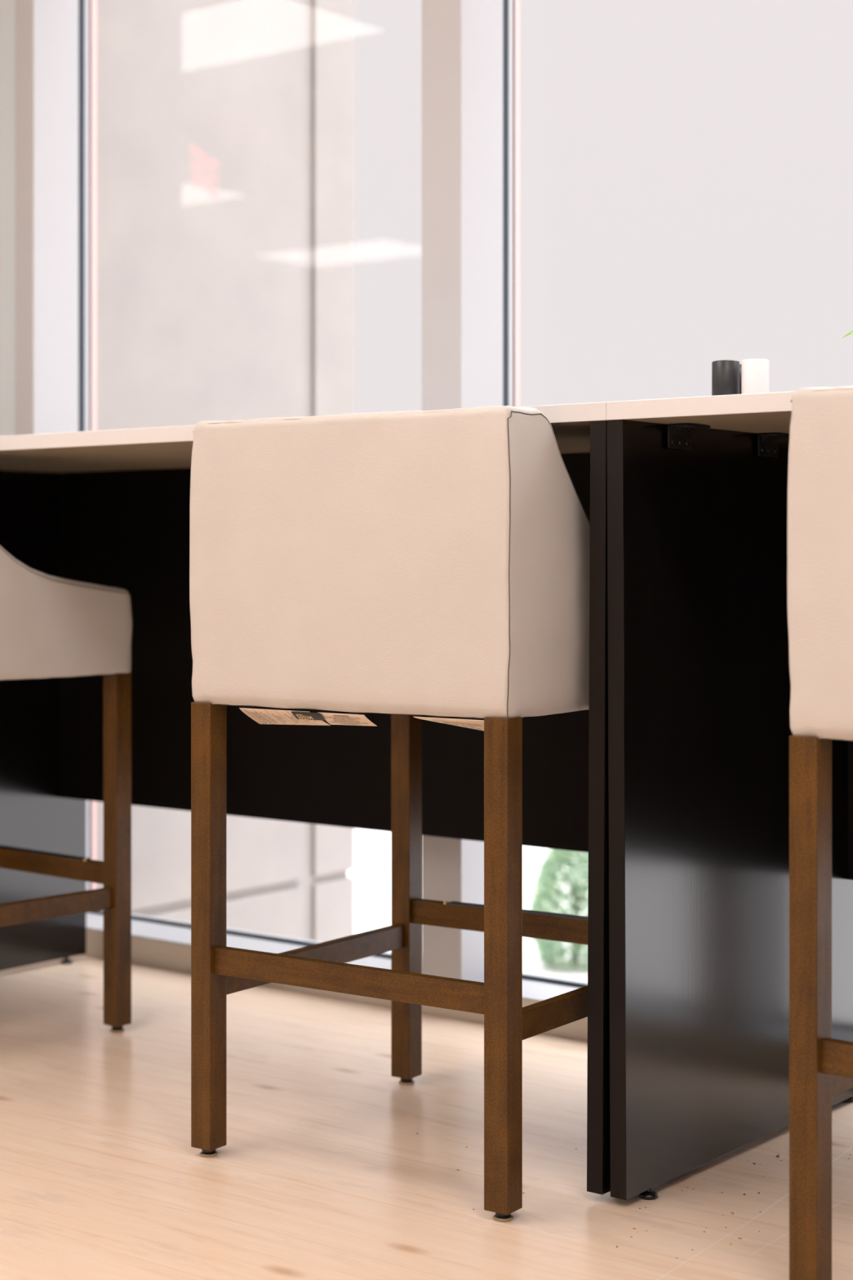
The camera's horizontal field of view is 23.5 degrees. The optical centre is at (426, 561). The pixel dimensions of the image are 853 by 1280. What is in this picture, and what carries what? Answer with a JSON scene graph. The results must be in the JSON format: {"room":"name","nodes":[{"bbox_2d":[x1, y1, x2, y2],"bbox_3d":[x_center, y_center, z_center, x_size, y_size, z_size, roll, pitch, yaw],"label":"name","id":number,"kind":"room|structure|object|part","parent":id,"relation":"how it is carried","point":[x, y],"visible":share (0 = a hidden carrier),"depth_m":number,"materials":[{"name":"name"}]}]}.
{"room":"cafe","nodes":[
{"label":"cafe","id":0,"kind":"room"},
{"bbox_2d":[0,0,14,435],"bbox_3d":[-3.395,-0.470,6.754,6.352,2.800,0.183,0,0,38],"label":"wall","id":1,"kind":"structure","parent":0,"point":[6,6],"depth_m":4.76,"materials":[{"name":"white paint"}]},
{"bbox_2d":[14,0,96,890],"bbox_3d":[-0.864,-0.466,4.782,0.065,2.568,0.195,0,0,38],"label":"window frame","id":2,"kind":"structure","parent":1,"relation":"attached to","point":[55,40],"depth_m":4.74,"materials":[{"name":"grey paint"}]},
{"bbox_2d":[88,910,391,958],"bbox_3d":[-0.366,-0.466,4.453,1.125,2.568,0.012,0,0,38],"label":"window","id":3,"kind":"structure","parent":1,"relation":"in","point":[99,912],"depth_m":4.47,"materials":[{"name":"clear glass"}]},
{"bbox_2d":[84,928,587,1040],"bbox_3d":[2.512,0.851,2.159,8.680,0.058,0.194,0,0,38],"label":"trim","id":4,"kind":"structure","parent":1,"relation":"attached to","point":[162,954],"depth_m":4.38,"materials":[{"name":"beige"}]},
{"bbox_2d":[86,909,587,1001],"bbox_3d":[2.512,0.820,2.159,8.680,0.004,0.194,0,0,38],"label":"trim","id":5,"kind":"structure","parent":1,"relation":"attached to","point":[532,990],"depth_m":4.40,"materials":[{"name":"grey paint"}]},
{"bbox_2d":[422,0,519,982],"bbox_3d":[0.088,-0.466,4.042,0.097,2.568,0.195,0,0,38],"label":"window frame","id":6,"kind":"structure","parent":1,"relation":"attached to","point":[471,48],"depth_m":3.98,"materials":[{"name":"grey paint"}]},
{"bbox_2d":[522,973,587,987],"bbox_3d":[0.599,-0.466,3.703,1.125,2.568,0.012,0,0,38],"label":"window","id":7,"kind":"structure","parent":1,"relation":"in","point":[578,984],"depth_m":3.97,"materials":[{"name":"grey metal"}]},
{"bbox_2d":[96,0,354,942],"bbox_3d":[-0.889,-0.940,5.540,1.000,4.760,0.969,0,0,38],"label":"window","id":8,"kind":"structure","parent":0,"point":[225,128],"depth_m":5.24,"materials":[{"name":"glass"}]},
{"bbox_2d":[0,954,852,1279],"bbox_3d":[-2.483,0.905,0.879,15.000,0.050,8.343,0,0,38],"label":"floor","id":9,"kind":"structure","parent":0,"point":[323,1171],"depth_m":2.97,"materials":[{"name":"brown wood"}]},
{"bbox_2d":[0,546,132,1032],"bbox_3d":[-0.941,0.334,3.818,0.566,1.092,0.555,0,0,41],"label":"bar stool","id":10,"kind":"object","parent":9,"relation":"on","point":[51,626],"visible":1,"depth_m":3.81,"materials":[{"name":"beige fabric"}]},
{"bbox_3d":[-0.774,0.567,4.009,0.343,0.002,0.021,0,0,41],"label":"footrest plate","id":11,"kind":"part","parent":10,"relation":"part of","materials":[{"name":"brown wood"}]},
{"bbox_3d":[-0.579,0.538,3.839,0.038,0.658,0.038,0,0,41],"label":"leg","id":12,"kind":"part","parent":10,"relation":"part of","materials":[{"name":"brown wood"}]},
{"bbox_2d":[0,401,610,1194],"bbox_3d":[-0.261,0.331,3.681,1.878,1.098,0.766,0,0,38],"label":"desk","id":13,"kind":"object","parent":9,"relation":"on","point":[112,508],"visible":0.2,"depth_m":4.16,"materials":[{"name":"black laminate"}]},
{"bbox_3d":[-0.994,0.338,4.243,0.026,1.061,0.753,0,0,38],"label":"panel","id":14,"kind":"part","parent":13,"relation":"part of","materials":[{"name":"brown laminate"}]},
{"bbox_3d":[-0.077,0.161,3.918,1.827,0.708,0.018,0,0,38],"label":"modesty panel","id":15,"kind":"part","parent":13,"relation":"part of","materials":[{"name":"black wood"}]},
{"bbox_3d":[0.464,0.338,3.111,0.032,1.061,0.753,0,0,38],"label":"panel","id":16,"kind":"part","parent":13,"relation":"part of","materials":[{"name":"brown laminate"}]},
{"bbox_2d":[190,405,590,1222],"bbox_3d":[0.034,0.334,3.099,0.566,1.092,0.555,0,0,35],"label":"bar stool","id":17,"kind":"object","parent":9,"relation":"on","point":[407,566],"visible":0.88,"depth_m":2.85,"materials":[{"name":"beige fabric"}]},
{"bbox_3d":[-0.323,0.538,3.038,0.038,0.658,0.038,0,0,35],"label":"leg","id":18,"kind":"part","parent":17,"relation":"part of","materials":[{"name":"brown wood"}]},
{"bbox_3d":[-0.034,0.538,3.455,0.038,0.658,0.038,0,0,35],"label":"leg","id":19,"kind":"part","parent":17,"relation":"part of","materials":[{"name":"brown wood"}]},
{"bbox_3d":[0.103,0.538,2.743,0.038,0.658,0.038,0,0,35],"label":"leg","id":20,"kind":"part","parent":17,"relation":"part of","materials":[{"name":"brown wood"}]},
{"bbox_3d":[0.179,0.567,3.307,0.343,0.002,0.021,0,0,35],"label":"footrest plate","id":21,"kind":"part","parent":17,"relation":"part of","materials":[{"name":"brown wood"}]},
{"bbox_2d":[416,1133,852,1257],"bbox_3d":[0.266,0.879,2.993,0.640,0.002,0.603,0,0,38],"label":"crumbs","id":22,"kind":"object","parent":9,"relation":"on","point":[416,1133],"visible":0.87,"depth_m":2.79,"materials":[{"name":"brown food"}]},
{"bbox_2d":[606,391,852,1199],"bbox_3d":[1.217,0.331,2.533,1.866,1.098,0.766,0,0,38],"label":"desk","id":23,"kind":"object","parent":9,"relation":"on","point":[700,726],"visible":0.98,"depth_m":2.94,"materials":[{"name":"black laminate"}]},
{"bbox_2d":[711,360,739,395],"bbox_3d":[0.432,-0.254,2.957,0.040,0.071,0.040,0,0,38],"label":"shaker","id":24,"kind":"object","parent":23,"relation":"on","point":[725,373],"visible":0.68,"depth_m":2.94,"materials":[{"name":"black ceramic"}]},
{"bbox_2d":[739,364,741,394],"bbox_3d":[0.460,-0.253,3.010,0.040,0.070,0.040,0,0,38],"label":"shaker","id":25,"kind":"object","parent":23,"relation":"on","point":[740,364],"visible":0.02,"depth_m":2.99,"materials":[{"name":"black plastic"}]},
{"bbox_2d":[741,358,768,394],"bbox_3d":[0.470,-0.253,2.927,0.039,0.070,0.039,0,0,38],"label":"shaker","id":26,"kind":"object","parent":23,"relation":"on","point":[754,372],"visible":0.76,"depth_m":2.91,"materials":[{"name":"white ceramic"}]},
{"bbox_2d":[841,330,852,338],"bbox_3d":[0.758,-0.301,2.943,0.316,0.165,0.154,0,0,38],"label":"potted plant","id":27,"kind":"object","parent":23,"relation":"on","point":[851,331],"visible":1,"depth_m":3.00,"materials":[{"name":"green plant"}]},
{"bbox_3d":[1.401,0.161,2.770,1.814,0.708,0.018,0,0,38],"label":"modesty panel","id":28,"kind":"part","parent":23,"relation":"part of","materials":[{"name":"black"}]},
{"bbox_2d":[787,384,852,1279],"bbox_3d":[0.821,0.334,2.486,0.566,1.092,0.555,0,0,39],"label":"bar stool","id":29,"kind":"object","parent":9,"relation":"on","point":[820,513],"visible":1,"depth_m":2.44,"materials":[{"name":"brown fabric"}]},
{"bbox_3d":[0.460,0.538,2.455,0.038,0.658,0.038,0,0,39],"label":"leg","id":30,"kind":"part","parent":29,"relation":"part of","materials":[{"name":"brown wood"}]},
{"label":"outside","id":31,"kind":"structure","parent":0,"visible":0},
{"bbox_2d":[347,827,588,981],"bbox_3d":[25.560,1.505,32.913,80.000,0.150,76.655,0,0,38],"label":"ground","id":32,"kind":"structure","parent":31,"point":[371,873],"depth_m":8.95,"materials":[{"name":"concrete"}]},
{"bbox_2d":[527,848,588,969],"bbox_3d":[0.525,1.184,7.228,0.350,0.493,0.348,0,0,38],"label":"shrub","id":33,"kind":"object","parent":32,"relation":"on","point":[548,886],"visible":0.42,"depth_m":7.15,"materials":[{"name":"green plant"}]},
{"bbox_3d":[0.523,1.247,7.227,0.213,0.366,0.211,0,0,38],"label":"stem","id":34,"kind":"part","parent":33,"relation":"part of","materials":[{"name":"green plant"}]}
]}

